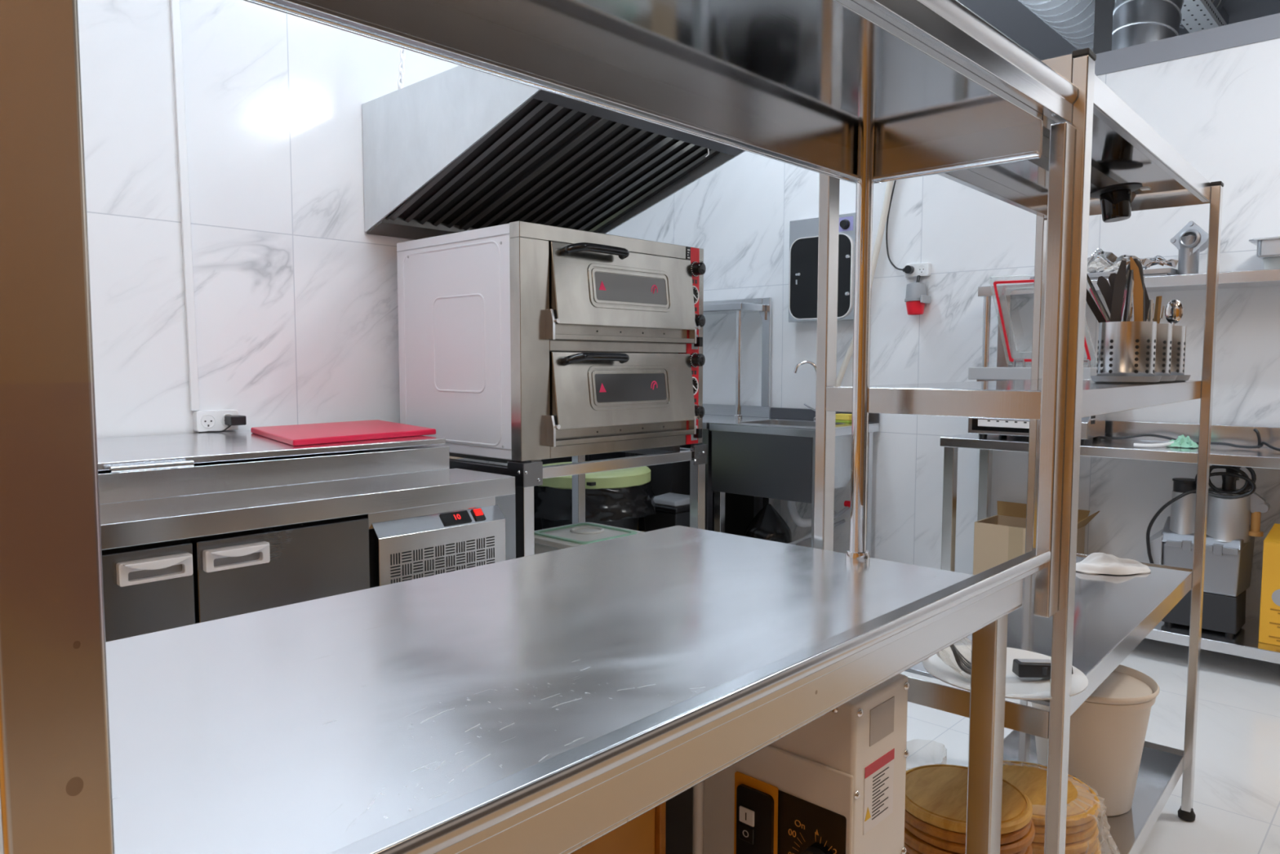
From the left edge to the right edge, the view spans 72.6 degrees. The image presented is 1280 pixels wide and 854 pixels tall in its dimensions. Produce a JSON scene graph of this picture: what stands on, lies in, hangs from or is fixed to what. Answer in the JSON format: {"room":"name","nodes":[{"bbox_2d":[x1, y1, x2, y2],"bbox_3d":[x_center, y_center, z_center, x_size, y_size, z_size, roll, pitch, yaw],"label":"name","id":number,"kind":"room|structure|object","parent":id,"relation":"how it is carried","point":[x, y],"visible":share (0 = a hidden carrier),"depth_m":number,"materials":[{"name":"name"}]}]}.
{"room":"commercial kitchen","nodes":[
{"label":"commercial kitchen","id":0,"kind":"room"},
{"bbox_2d":[77,0,515,559],"bbox_3d":[-2.854,-0.878,2.700,1.664,3.720,4.900,4,6,43],"label":"wall","id":1,"kind":"structure","parent":0,"point":[296,308],"depth_m":3.04,"materials":[{"name":"tile"}]},
{"bbox_2d":[169,0,199,410],"bbox_3d":[-1.522,-1.391,2.852,0.016,2.680,0.062,4,6,43],"label":"cable conduit","id":2,"kind":"object","parent":1,"relation":"attached to","point":[175,5],"visible":1,"depth_m":2.90,"materials":[{"name":"white plastic"}]},
{"bbox_2d":[192,409,239,431],"bbox_3d":[-1.460,-0.022,3.002,0.040,0.070,0.140,4,6,43],"label":"power socket","id":3,"kind":"object","parent":1,"relation":"attached to","point":[213,420],"visible":0.87,"depth_m":2.98,"materials":[{"name":"white plastic"}]},
{"bbox_2d":[200,414,215,427],"bbox_3d":[-1.470,-0.020,2.966,0.004,0.046,0.046,4,6,43],"label":"outlet","id":4,"kind":"object","parent":3,"relation":"attached to","point":[206,420],"depth_m":2.96,"materials":[{"name":"grey plastic"}]},
{"bbox_2d":[198,414,246,432],"bbox_3d":[-1.426,-0.010,2.978,0.140,0.055,0.064,-3,5,-40],"label":"plug","id":5,"kind":"object","parent":3,"relation":"attached to","point":[237,420],"visible":1,"depth_m":2.98,"materials":[{"name":"black plastic"}]},
{"bbox_2d":[221,413,232,426],"bbox_3d":[-1.425,-0.023,3.013,0.004,0.046,0.046,4,6,43],"label":"outlet","id":6,"kind":"object","parent":3,"relation":"attached to","point":[223,424],"depth_m":3.00,"materials":[{"name":"grey plastic"}]},
{"bbox_2d":[361,48,744,239],"bbox_3d":[-0.323,-1.389,3.357,1.064,1.279,1.048,4,6,43],"label":"extractor hood","id":7,"kind":"object","parent":1,"relation":"attached to","point":[458,148],"visible":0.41,"depth_m":3.23,"materials":[{"name":"silver metal"}]},
{"bbox_2d":[609,37,1279,619],"bbox_3d":[2.077,-0.353,4.087,7.000,2.487,0.100,4,6,43],"label":"wall","id":8,"kind":"structure","parent":0,"point":[1220,110],"depth_m":4.38,"materials":[{"name":"tile"}]},
{"bbox_2d":[788,212,855,322],"bbox_3d":[1.033,-0.883,4.881,0.430,0.574,0.120,4,6,43],"label":"cabinet","id":9,"kind":"object","parent":8,"relation":"attached to","point":[803,233],"visible":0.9,"depth_m":4.89,"materials":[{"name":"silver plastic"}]},
{"bbox_2d":[835,180,893,386],"bbox_3d":[1.251,-0.905,4.683,0.544,1.758,0.067,4,6,43],"label":"hose","id":10,"kind":"object","parent":8,"relation":"attached to","point":[889,187],"visible":0.36,"depth_m":4.67,"materials":[{"name":"beige"}]},
{"bbox_2d":[904,275,930,315],"bbox_3d":[1.437,-0.686,4.527,0.118,0.204,0.115,4,6,43],"label":"plug","id":11,"kind":"object","parent":8,"relation":"attached to","point":[916,297],"visible":1,"depth_m":4.49,"materials":[{"name":"grey plastic"}]},
{"bbox_2d":[904,262,931,277],"bbox_3d":[1.450,-0.820,4.550,0.132,0.068,0.040,4,6,43],"label":"power socket","id":12,"kind":"object","parent":8,"relation":"attached to","point":[923,269],"visible":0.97,"depth_m":4.52,"materials":[{"name":"white plastic"}]},
{"bbox_2d":[885,180,914,273],"bbox_3d":[1.368,-1.267,4.560,0.186,0.928,0.053,4,6,43],"label":"cord","id":13,"kind":"object","parent":12,"relation":"attached to","point":[908,268],"visible":0.72,"depth_m":4.62,"materials":[{"name":"black plastic"}]},
{"bbox_2d":[1094,13,1279,75],"bbox_3d":[2.084,-1.641,4.000,7.000,0.096,0.124,4,6,43],"label":"trim","id":14,"kind":"structure","parent":8,"relation":"attached to","point":[1264,28],"depth_m":3.69,"materials":[{"name":"grey paint"}]},
{"bbox_2d":[900,638,1279,853],"bbox_3d":[0.971,1.020,3.011,7.000,0.100,10.400,4,6,43],"label":"floor","id":15,"kind":"structure","parent":0,"point":[1236,806],"depth_m":2.75,"materials":[{"name":"tile"}]},
{"bbox_2d":[97,430,515,641],"bbox_3d":[-1.321,0.488,2.391,1.096,0.854,1.612,4,6,43],"label":"counter","id":16,"kind":"object","parent":15,"relation":"on","point":[196,527],"depth_m":2.20,"materials":[{"name":"silver metal"}]},
{"bbox_2d":[99,468,515,550],"bbox_3d":[-1.029,0.207,2.096,0.296,0.053,1.612,4,6,43],"label":"countertop","id":17,"kind":"structure","parent":16,"relation":"on","point":[131,523],"depth_m":2.14,"materials":[{"name":"silver metal"}]},
{"bbox_2d":[250,419,435,445],"bbox_3d":[-0.998,0.013,2.917,0.496,0.019,0.750,-3,5,-35],"label":"cutting board","id":18,"kind":"object","parent":16,"relation":"on","point":[360,430],"visible":1,"depth_m":2.78,"materials":[{"name":"red plastic"}]},
{"bbox_2d":[106,524,1022,853],"bbox_3d":[-0.143,0.661,1.044,0.682,0.896,1.361,4,6,43],"label":"prep table","id":19,"kind":"object","parent":15,"relation":"on","point":[326,725],"visible":0.88,"depth_m":0.91,"materials":[{"name":"silver metal"}]},
{"bbox_2d":[0,0,1077,853],"bbox_3d":[0.069,-0.079,0.905,0.304,0.771,1.308,4,6,43],"label":"shelving unit","id":20,"kind":"object","parent":19,"relation":"on","point":[864,93],"visible":1,"depth_m":0.80,"materials":[{"name":"metal"}]},
{"bbox_2d":[448,443,706,558],"bbox_3d":[-0.340,0.500,3.545,0.785,0.857,0.976,4,6,43],"label":"stand","id":21,"kind":"object","parent":15,"relation":"on","point":[527,474],"visible":0.48,"depth_m":3.19,"materials":[{"name":"silver metal"}]},
{"bbox_2d":[395,220,706,461],"bbox_3d":[-0.315,-0.322,3.463,0.834,0.795,0.957,4,6,43],"label":"oven","id":22,"kind":"object","parent":21,"relation":"on","point":[519,340],"visible":1,"depth_m":3.13,"materials":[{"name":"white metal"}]},
{"bbox_2d":[533,522,644,554],"bbox_3d":[-0.217,0.674,3.490,0.402,0.518,0.388,4,6,43],"label":"storage box","id":23,"kind":"object","parent":15,"relation":"on","point":[548,540],"visible":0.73,"depth_m":3.44,"materials":[{"name":"white"}]},
{"bbox_2d":[534,542,561,554],"bbox_3d":[-0.218,0.690,3.490,0.372,0.486,0.355,4,6,43],"label":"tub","id":24,"kind":"object","parent":23,"relation":"in","point":[540,548],"depth_m":3.36,"materials":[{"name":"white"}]},
{"bbox_2d":[533,451,644,531],"bbox_3d":[-0.683,0.413,5.367,0.476,0.767,1.744,4,6,43],"label":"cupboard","id":25,"kind":"object","parent":15,"relation":"on","point":[537,522],"visible":0.02,"depth_m":5.42,"materials":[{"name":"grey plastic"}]},
{"bbox_2d":[533,462,655,530],"bbox_3d":[-0.275,0.528,4.756,0.734,0.627,0.726,4,6,43],"label":"bin","id":26,"kind":"object","parent":15,"relation":"on","point":[617,498],"visible":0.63,"depth_m":4.46,"materials":[{"name":"black plastic"}]},
{"bbox_2d":[570,801,666,853],"bbox_3d":[-0.348,0.777,0.924,0.328,0.682,0.766,4,6,43],"label":"wooden crate","id":27,"kind":"object","parent":15,"relation":"on","point":[645,833],"visible":0.02,"depth_m":1.04,"materials":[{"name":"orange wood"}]},
{"bbox_2d":[644,492,689,529],"bbox_3d":[0.178,0.609,5.009,0.288,0.430,0.240,4,6,43],"label":"pedal bin","id":28,"kind":"object","parent":15,"relation":"on","point":[672,509],"visible":0.47,"depth_m":4.91,"materials":[{"name":"grey plastic"}]},
{"bbox_2d":[625,403,770,536],"bbox_3d":[0.329,0.339,5.282,0.684,0.931,0.600,4,6,43],"label":"table","id":29,"kind":"object","parent":15,"relation":"on","point":[740,510],"visible":0.19,"depth_m":5.24,"materials":[{"name":"silver metal"}]},
{"bbox_2d":[702,297,771,418],"bbox_3d":[0.446,-0.424,5.349,0.684,0.716,0.264,4,6,43],"label":"corner overshelf","id":30,"kind":"object","parent":29,"relation":"on","point":[738,307],"visible":0.84,"depth_m":5.19,"materials":[{"name":"silver metal"}]},
{"bbox_2d":[743,503,791,543],"bbox_3d":[0.732,0.633,4.990,0.286,0.384,0.286,4,6,43],"label":"bag","id":31,"kind":"object","parent":15,"relation":"on","point":[767,524],"visible":0.53,"depth_m":4.91,"materials":[{"name":"black"}]},
{"bbox_2d":[665,673,909,853],"bbox_3d":[0.119,0.708,1.209,0.411,0.781,0.254,4,6,43],"label":"mixer","id":32,"kind":"object","parent":15,"relation":"on","point":[835,784],"visible":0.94,"depth_m":1.10,"materials":[{"name":"white metal"}]},
{"bbox_2d":[871,766,888,819],"bbox_3d":[0.300,0.457,1.087,0.001,0.054,0.041,4,6,43],"label":"print","id":33,"kind":"object","parent":32,"relation":"attached to","point":[880,775],"depth_m":1.09,"materials":[{"name":"grey"}]},
{"bbox_2d":[709,407,879,555],"bbox_3d":[0.842,0.377,4.801,0.708,0.925,0.600,4,6,43],"label":"sink","id":34,"kind":"object","parent":15,"relation":"on","point":[773,457],"visible":0.77,"depth_m":4.63,"materials":[{"name":"silver metal"}]},
{"bbox_2d":[709,417,879,437],"bbox_3d":[0.842,-0.001,4.773,0.708,0.046,0.600,4,6,43],"label":"sink","id":35,"kind":"object","parent":34,"relation":"in","point":[771,427],"depth_m":4.66,"materials":[{"name":"silver metal"}]},
{"bbox_2d":[740,419,851,488],"bbox_3d":[0.836,0.147,4.762,0.560,0.336,0.416,4,6,43],"label":"basin","id":36,"kind":"object","parent":34,"relation":"in","point":[843,442],"depth_m":4.64,"materials":[{"name":"silver metal"}]},
{"bbox_2d":[793,360,816,421],"bbox_3d":[0.952,-0.206,4.936,0.163,0.340,0.049,1,4,18],"label":"faucet","id":37,"kind":"object","parent":34,"relation":"on","point":[802,362],"visible":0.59,"depth_m":4.92,"materials":[{"name":"silver metal"}]},
{"bbox_2d":[787,500,850,544],"bbox_3d":[0.962,0.557,4.855,0.475,0.290,0.102,0,4,-7],"label":"supply hose","id":38,"kind":"object","parent":34,"relation":"attached to","point":[846,503],"visible":0.44,"depth_m":4.83,"materials":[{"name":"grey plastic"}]},
{"bbox_2d":[835,413,852,422],"bbox_3d":[1.126,-0.049,4.794,0.088,0.046,0.064,4,6,43],"label":"sponge","id":39,"kind":"object","parent":34,"relation":"on","point":[841,418],"visible":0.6,"depth_m":4.76,"materials":[{"name":"yellow"}]},
{"bbox_2d":[813,47,1223,853],"bbox_3d":[0.881,0.231,1.902,0.449,1.633,1.236,4,5,41],"label":"storage rack","id":40,"kind":"object","parent":15,"relation":"on","point":[1100,620],"visible":0.6,"depth_m":1.65,"materials":[{"name":"silver metal"}]},
{"bbox_2d":[922,644,1088,700],"bbox_3d":[0.600,0.413,1.443,0.253,0.023,0.253,4,6,43],"label":"dinner plate","id":41,"kind":"object","parent":40,"relation":"on","point":[1017,687],"visible":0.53,"depth_m":1.44,"materials":[{"name":"white ceramic"}]},
{"bbox_2d":[1012,658,1073,677],"bbox_3d":[0.667,0.399,1.442,0.090,0.025,0.033,0,4,0],"label":"scale","id":42,"kind":"object","parent":41,"relation":"on","point":[1022,668],"visible":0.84,"depth_m":1.43,"materials":[{"name":"black plastic"}]},
{"bbox_3d":[0.536,0.372,1.453,0.097,0.073,0.090,4,6,43],"label":"plastic bag","id":43,"kind":"object","parent":41,"relation":"on","visible":0},
{"bbox_2d":[950,644,970,675],"bbox_3d":[0.530,0.377,1.442,0.012,0.065,0.071,-3,5,-36],"label":"fork","id":44,"kind":"object","parent":43,"relation":"in","point":[953,648],"visible":0.58,"depth_m":1.44,"materials":[{"name":"metal"}]},
{"bbox_2d":[843,378,1195,391],"bbox_3d":[0.884,-0.090,1.877,0.423,0.007,1.165,4,6,43],"label":"shelf","id":45,"kind":"object","parent":40,"relation":"attached to","point":[1035,384],"depth_m":1.71,"materials":[{"name":"silver metal"}]},
{"bbox_2d":[904,555,1191,706],"bbox_3d":[0.883,0.394,1.912,0.423,0.007,1.165,4,6,43],"label":"shelf","id":46,"kind":"object","parent":40,"relation":"attached to","point":[1111,611],"depth_m":1.83,"materials":[{"name":"silver metal"}]},
{"bbox_2d":[968,113,1186,204],"bbox_3d":[0.884,-0.576,1.842,0.423,0.007,1.165,4,6,43],"label":"shelf","id":47,"kind":"object","parent":40,"relation":"attached to","point":[1114,161],"depth_m":1.97,"materials":[{"name":"silver metal"}]},
{"bbox_2d":[1003,730,1182,853],"bbox_3d":[0.882,0.877,1.947,0.423,0.007,1.165,4,6,43],"label":"shelf","id":48,"kind":"object","parent":40,"relation":"attached to","point":[1158,770],"depth_m":2.08,"materials":[{"name":"silver metal"}]},
{"bbox_2d":[1031,664,1159,816],"bbox_3d":[1.044,0.722,2.033,0.279,0.289,0.279,4,6,43],"label":"waste bin","id":49,"kind":"object","parent":40,"relation":"on","point":[1108,731],"visible":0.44,"depth_m":1.93,"materials":[{"name":"beige plastic"}]},
{"bbox_2d":[1075,552,1151,574],"bbox_3d":[1.210,0.348,2.242,0.205,0.037,0.130,0,4,-6],"label":"napkin","id":50,"kind":"object","parent":40,"relation":"on","point":[1095,562],"visible":0.93,"depth_m":2.21,"materials":[{"name":"white fabric"}]},
{"bbox_2d":[1089,182,1151,222],"bbox_3d":[1.119,-0.526,2.054,0.113,0.082,0.115,-2,5,-25],"label":"plug","id":51,"kind":"object","parent":40,"relation":"hanging from","point":[1115,200],"visible":0.98,"depth_m":2.02,"materials":[{"name":"black"}]},
{"bbox_2d":[1099,188,1131,222],"bbox_3d":[1.120,-0.523,2.052,0.070,0.077,0.069,4,6,43],"label":"cup","id":52,"kind":"object","parent":51,"relation":"on","point":[1115,203],"depth_m":2.03,"materials":[{"name":"black"}]},
{"bbox_2d":[1090,257,1191,383],"bbox_3d":[1.180,-0.242,2.037,0.142,0.274,0.427,4,6,43],"label":"holder","id":53,"kind":"object","parent":40,"relation":"on","point":[1134,352],"depth_m":1.91,"materials":[{"name":"grey metal"}]},
{"bbox_2d":[1085,288,1106,322],"bbox_3d":[1.043,-0.227,1.975,0.094,0.201,0.015,3,5,35],"label":"knife","id":54,"kind":"object","parent":53,"relation":"in","point":[1091,302],"visible":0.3,"depth_m":1.98,"materials":[{"name":"black plastic"}]},
{"bbox_2d":[1086,274,1110,321],"bbox_3d":[1.038,-0.238,1.955,0.086,0.223,0.010,3,5,39],"label":"tongs","id":55,"kind":"object","parent":53,"relation":"in","point":[1099,300],"visible":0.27,"depth_m":1.96,"materials":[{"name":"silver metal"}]},
{"bbox_2d":[1097,275,1113,312],"bbox_3d":[1.075,-0.235,1.975,0.078,0.216,0.010,4,5,40],"label":"spoon","id":56,"kind":"object","parent":53,"relation":"in","point":[1103,283],"visible":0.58,"depth_m":1.98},
{"bbox_2d":[1110,260,1126,321],"bbox_3d":[1.055,-0.246,1.924,0.028,0.242,0.007,2,5,28],"label":"spatula","id":57,"kind":"object","parent":53,"relation":"in","point":[1120,279],"visible":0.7,"depth_m":1.92,"materials":[{"name":"grey plastic"}]},
{"bbox_2d":[1096,320,1157,376],"bbox_3d":[1.082,-0.171,1.937,0.114,0.122,0.113,4,6,43],"label":"cup","id":58,"kind":"object","parent":53,"relation":"on","point":[1125,348],"depth_m":1.89,"materials":[{"name":"silver"}]},
{"bbox_2d":[1120,269,1133,321],"bbox_3d":[1.071,-0.235,1.917,0.011,0.221,0.028,0,4,-7],"label":"serving spoon","id":59,"kind":"object","parent":53,"relation":"in","point":[1128,291],"visible":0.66,"depth_m":1.91,"materials":[{"name":"silver metal"}]},
{"bbox_2d":[1129,257,1142,320],"bbox_3d":[1.088,-0.248,1.913,0.032,0.250,0.010,3,5,36],"label":"wooden spatula","id":60,"kind":"object","parent":53,"relation":"in","point":[1137,289],"visible":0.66,"depth_m":1.91,"materials":[{"name":"orange wood"}]},
{"bbox_2d":[1090,374,1191,383],"bbox_3d":[1.179,-0.114,2.046,0.142,0.016,0.427,4,6,43],"label":"drip tray","id":61,"kind":"object","parent":53,"relation":"on","point":[1129,379],"depth_m":1.90,"materials":[{"name":"grey plastic"}]},
{"bbox_2d":[1153,295,1161,323],"bbox_3d":[1.199,-0.217,2.025,0.012,0.173,0.014,0,4,-7],"label":"steak knife","id":62,"kind":"object","parent":53,"relation":"in","point":[1158,299],"visible":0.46,"depth_m":2.02,"materials":[{"name":"brown wood"}]},
{"bbox_2d":[1155,323,1173,375],"bbox_3d":[1.181,-0.179,2.043,0.114,0.122,0.113,4,6,43],"label":"cup","id":63,"kind":"object","parent":53,"relation":"on","point":[1164,331],"depth_m":1.99,"materials":[{"name":"silver"}]},
{"bbox_2d":[1164,299,1183,325],"bbox_3d":[1.295,-0.224,2.116,0.039,0.171,0.015,4,6,43],"label":"spoon","id":64,"kind":"object","parent":53,"relation":"in","point":[1174,310],"visible":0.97,"depth_m":2.11,"materials":[{"name":"silver metal"}]},
{"bbox_2d":[1170,325,1186,375],"bbox_3d":[1.278,-0.186,2.146,0.114,0.122,0.113,4,6,43],"label":"cup","id":65,"kind":"object","parent":53,"relation":"on","point":[1179,332],"depth_m":2.09,"materials":[{"name":"silver"}]},
{"bbox_3d":[0.591,0.882,1.615,0.238,0.018,0.238,4,6,43],"label":"serving board","id":66,"kind":"object","parent":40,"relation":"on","visible":0},
{"bbox_3d":[0.595,0.864,1.610,0.238,0.018,0.238,4,6,43],"label":"serving board","id":67,"kind":"object","parent":66,"relation":"on","visible":0},
{"bbox_3d":[0.588,0.845,1.612,0.238,0.018,0.238,4,6,43],"label":"serving board","id":68,"kind":"object","parent":67,"relation":"on","visible":0},
{"bbox_3d":[0.588,0.827,1.612,0.238,0.018,0.238,4,6,43],"label":"serving board","id":69,"kind":"object","parent":68,"relation":"on","visible":0},
{"bbox_3d":[0.594,0.809,1.606,0.238,0.018,0.238,4,6,43],"label":"serving board","id":70,"kind":"object","parent":69,"relation":"on","visible":0},
{"bbox_3d":[0.592,0.790,1.608,0.238,0.018,0.238,4,6,43],"label":"serving board","id":71,"kind":"object","parent":70,"relation":"on","visible":0},
{"bbox_3d":[0.594,0.771,1.608,0.238,0.018,0.238,4,6,43],"label":"serving board","id":72,"kind":"object","parent":71,"relation":"on","visible":0},
{"bbox_2d":[903,842,1032,853],"bbox_3d":[0.590,0.753,1.599,0.238,0.018,0.238,4,6,43],"label":"serving board","id":73,"kind":"object","parent":72,"relation":"on","point":[910,850],"visible":0.09,"depth_m":1.55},
{"bbox_2d":[904,826,1027,853],"bbox_3d":[0.584,0.735,1.600,0.238,0.018,0.238,4,6,43],"label":"serving board","id":74,"kind":"object","parent":73,"relation":"on","point":[919,845],"visible":0.11,"depth_m":1.53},
{"bbox_2d":[904,818,1035,853],"bbox_3d":[0.594,0.717,1.599,0.238,0.018,0.238,4,6,43],"label":"serving board","id":75,"kind":"object","parent":74,"relation":"on","point":[1024,842],"visible":0.26,"depth_m":1.50,"materials":[{"name":"wood"}]},
{"bbox_2d":[904,809,1031,844],"bbox_3d":[0.588,0.698,1.599,0.238,0.018,0.238,4,6,43],"label":"serving board","id":76,"kind":"object","parent":75,"relation":"on","point":[944,834],"visible":0.22,"depth_m":1.50,"materials":[{"name":"wood"}]},
{"bbox_2d":[905,764,1032,834],"bbox_3d":[0.590,0.679,1.598,0.238,0.018,0.238,4,6,43],"label":"serving board","id":77,"kind":"object","parent":76,"relation":"on","point":[936,794],"visible":0.7,"depth_m":1.57,"materials":[{"name":"brown wood"}]},
{"bbox_3d":[0.807,0.863,1.802,0.255,0.018,0.255,4,6,43],"label":"serving board","id":78,"kind":"object","parent":40,"relation":"on","visible":0},
{"bbox_2d":[1093,840,1101,853],"bbox_3d":[0.811,0.844,1.803,0.255,0.018,0.255,4,6,43],"label":"serving board","id":79,"kind":"object","parent":78,"relation":"on","point":[1098,851],"visible":0.04,"depth_m":1.73,"materials":[{"name":"brown wood"}]},
{"bbox_2d":[1079,837,1098,853],"bbox_3d":[0.807,0.826,1.806,0.255,0.018,0.255,4,6,43],"label":"serving board","id":80,"kind":"object","parent":79,"relation":"on","point":[1091,851],"visible":0.06,"depth_m":1.71,"materials":[{"name":"brown wood"}]},
{"bbox_2d":[1031,826,1098,853],"bbox_3d":[0.802,0.808,1.796,0.255,0.018,0.255,4,6,43],"label":"serving board","id":81,"kind":"object","parent":80,"relation":"on","point":[1080,846],"visible":0.11,"depth_m":1.68,"materials":[{"name":"brown wood"}]},
{"bbox_2d":[1031,818,1097,844],"bbox_3d":[0.803,0.789,1.804,0.255,0.018,0.255,4,6,43],"label":"serving board","id":82,"kind":"object","parent":81,"relation":"on","point":[1077,837],"visible":0.09,"depth_m":1.69,"materials":[{"name":"brown wood"}]},
{"bbox_2d":[1034,816,1097,834],"bbox_3d":[0.804,0.770,1.803,0.255,0.018,0.255,4,6,43],"label":"serving board","id":83,"kind":"object","parent":82,"relation":"on","point":[1038,829],"visible":0.12,"depth_m":1.68,"materials":[{"name":"brown wood"}]},
{"bbox_2d":[1002,760,1100,826],"bbox_3d":[0.805,0.752,1.796,0.255,0.018,0.255,4,6,43],"label":"serving board","id":84,"kind":"object","parent":83,"relation":"on","point":[1083,805],"visible":0.45,"depth_m":1.78,"materials":[{"name":"brown wood"}]},
{"bbox_2d":[939,420,1279,663],"bbox_3d":[2.272,0.466,3.556,1.988,0.931,0.456,4,6,43],"label":"table","id":85,"kind":"object","parent":15,"relation":"on","point":[1245,643],"visible":0.38,"depth_m":3.63,"materials":[{"name":"silver metal"}]},
{"bbox_2d":[973,500,1099,574],"bbox_3d":[1.835,0.570,4.048,0.474,0.389,0.307,4,6,43],"label":"carton","id":86,"kind":"object","parent":85,"relation":"on","point":[999,539],"visible":0.41,"depth_m":4.04,"materials":[{"name":"beige cardboard"}]},
{"bbox_2d":[968,279,1105,443],"bbox_3d":[1.810,-0.315,3.943,0.522,0.738,0.334,4,6,43],"label":"vacuum sealer","id":87,"kind":"object","parent":85,"relation":"on","point":[1094,426],"visible":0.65,"depth_m":3.90,"materials":[{"name":"silver metal"}]},
{"bbox_2d":[977,268,1279,367],"bbox_3d":[2.367,-0.267,3.547,1.910,0.700,0.264,4,6,43],"label":"shelf","id":88,"kind":"object","parent":85,"relation":"on","point":[1260,277],"visible":0.64,"depth_m":3.73,"materials":[{"name":"silver metal"}]},
{"bbox_2d":[1030,267,1177,283],"bbox_3d":[2.035,-0.653,3.816,0.560,0.030,0.224,4,6,43],"label":"tray","id":89,"kind":"object","parent":88,"relation":"on","point":[1165,271],"visible":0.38,"depth_m":3.60,"materials":[{"name":"silver metal"}]},
{"bbox_2d":[1087,248,1117,270],"bbox_3d":[1.977,-0.723,3.779,0.180,0.110,0.073,4,6,43],"label":"utensil","id":90,"kind":"object","parent":89,"relation":"in","point":[1107,256],"visible":0.82,"depth_m":3.74,"materials":[{"name":"silver metal"}]},
{"bbox_2d":[1142,255,1178,269],"bbox_3d":[2.163,-0.689,3.660,0.176,0.070,0.073,4,6,43],"label":"utensil","id":91,"kind":"object","parent":89,"relation":"in","point":[1171,262],"visible":0.84,"depth_m":3.63,"materials":[{"name":"silver metal"}]},
{"bbox_2d":[1170,220,1208,274],"bbox_3d":[2.278,-0.732,3.593,0.146,0.222,0.128,4,6,43],"label":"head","id":92,"kind":"object","parent":88,"relation":"on","point":[1192,239],"visible":0.94,"depth_m":3.56},
{"bbox_2d":[1262,257,1279,269],"bbox_3d":[2.495,-0.633,3.406,0.099,0.051,0.099,4,6,43],"label":"plastic tub","id":93,"kind":"object","parent":88,"relation":"on","point":[1268,263],"visible":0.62,"depth_m":3.38,"materials":[{"name":"white"}]},
{"bbox_2d":[1248,236,1279,259],"bbox_3d":[2.535,-0.691,3.363,0.280,0.070,0.248,4,6,43],"label":"pan","id":94,"kind":"object","parent":93,"relation":"on","point":[1267,247],"visible":0.86,"depth_m":3.34,"materials":[{"name":"silver metal"}]},
{"bbox_2d":[1133,440,1173,447],"bbox_3d":[2.107,0.070,3.555,0.189,0.022,0.042,-1,4,-9],"label":"charging cable","id":95,"kind":"object","parent":85,"relation":"on","point":[1140,445],"visible":1,"depth_m":3.54,"materials":[{"name":"white plastic"}]},
{"bbox_2d":[1165,434,1198,448],"bbox_3d":[2.224,0.056,3.567,0.112,0.049,0.107,4,6,43],"label":"scrap","id":96,"kind":"object","parent":85,"relation":"on","point":[1181,441],"visible":0.93,"depth_m":3.54,"materials":[{"name":"green"}]},
{"bbox_2d":[1099,428,1279,451],"bbox_3d":[2.315,0.039,3.563,0.096,0.082,0.804,-3,5,-37],"label":"power cable","id":97,"kind":"object","parent":85,"relation":"on","point":[1260,443],"visible":0.91,"depth_m":3.55,"materials":[{"name":"black plastic"}]},
{"bbox_2d":[1146,464,1271,636],"bbox_3d":[2.269,0.464,3.509,0.418,0.680,0.255,4,6,43],"label":"cutter","id":98,"kind":"object","parent":85,"relation":"on","point":[1230,535],"visible":0.71,"depth_m":3.42,"materials":[{"name":"grey plastic"}]},
{"bbox_2d":[1144,617,1279,663],"bbox_3d":[2.281,0.822,3.572,1.880,0.044,0.456,4,6,43],"label":"shelf","id":99,"kind":"object","parent":85,"relation":"attached to","point":[1245,643],"depth_m":3.36,"materials":[{"name":"silver metal"}]},
{"bbox_2d":[1257,523,1279,645],"bbox_3d":[2.555,0.600,3.286,0.312,0.442,0.265,4,6,43],"label":"carton","id":100,"kind":"object","parent":85,"relation":"on","point":[1269,611],"visible":1,"depth_m":3.28,"materials":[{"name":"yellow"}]},
{"bbox_2d":[1268,608,1279,641],"bbox_3d":[2.433,0.639,3.223,0.160,0.339,0.001,4,6,43],"label":"print","id":101,"kind":"object","parent":100,"relation":"attached to","point":[1273,613],"depth_m":3.28,"materials":[{"name":"yellow"}]},
{"bbox_2d":[957,0,1279,60],"bbox_3d":[1.118,-2.790,2.740,7.200,0.100,10.600,4,6,43],"label":"ceiling","id":102,"kind":"structure","parent":0,"point":[1013,19],"depth_m":6.40,"materials":[{"name":"grey"}]},
{"bbox_2d":[1093,0,1113,53],"bbox_3d":[2.117,-2.254,3.934,0.076,1.136,0.048,4,6,43],"label":"strut","id":103,"kind":"object","parent":102,"relation":"attached to","point":[1104,9],"visible":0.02,"depth_m":3.95,"materials":[{"name":"grey metal"}]},
{"bbox_2d":[1181,0,1226,32],"bbox_3d":[2.739,-2.279,4.468,0.145,0.073,4.720,4,6,43],"label":"cable tray","id":104,"kind":"object","parent":103,"relation":"attached to","point":[1197,15],"visible":0.31,"depth_m":4.83,"materials":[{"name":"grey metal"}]},
{"bbox_2d":[1178,6,1229,35],"bbox_3d":[2.560,-2.763,4.658,0.200,0.208,4.800,4,6,43],"label":"joist","id":105,"kind":"object","parent":102,"relation":"attached to","point":[1224,14],"visible":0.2,"depth_m":6.16,"materials":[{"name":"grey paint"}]},
{"bbox_2d":[1017,0,1115,51],"bbox_3d":[2.192,-2.445,4.694,0.358,0.358,4.326,4,6,43],"label":"spiral duct","id":106,"kind":"object","parent":105,"relation":"hanging from","point":[1073,20],"visible":0.22,"depth_m":4.90,"materials":[{"name":"white"}]},
{"bbox_2d":[1111,0,1224,50],"bbox_3d":[2.760,-2.097,4.563,0.319,0.991,1.558,4,5,40],"label":"spiral duct","id":107,"kind":"object","parent":105,"relation":"hanging from","point":[1135,22],"visible":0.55,"depth_m":3.99,"materials":[{"name":"grey"}]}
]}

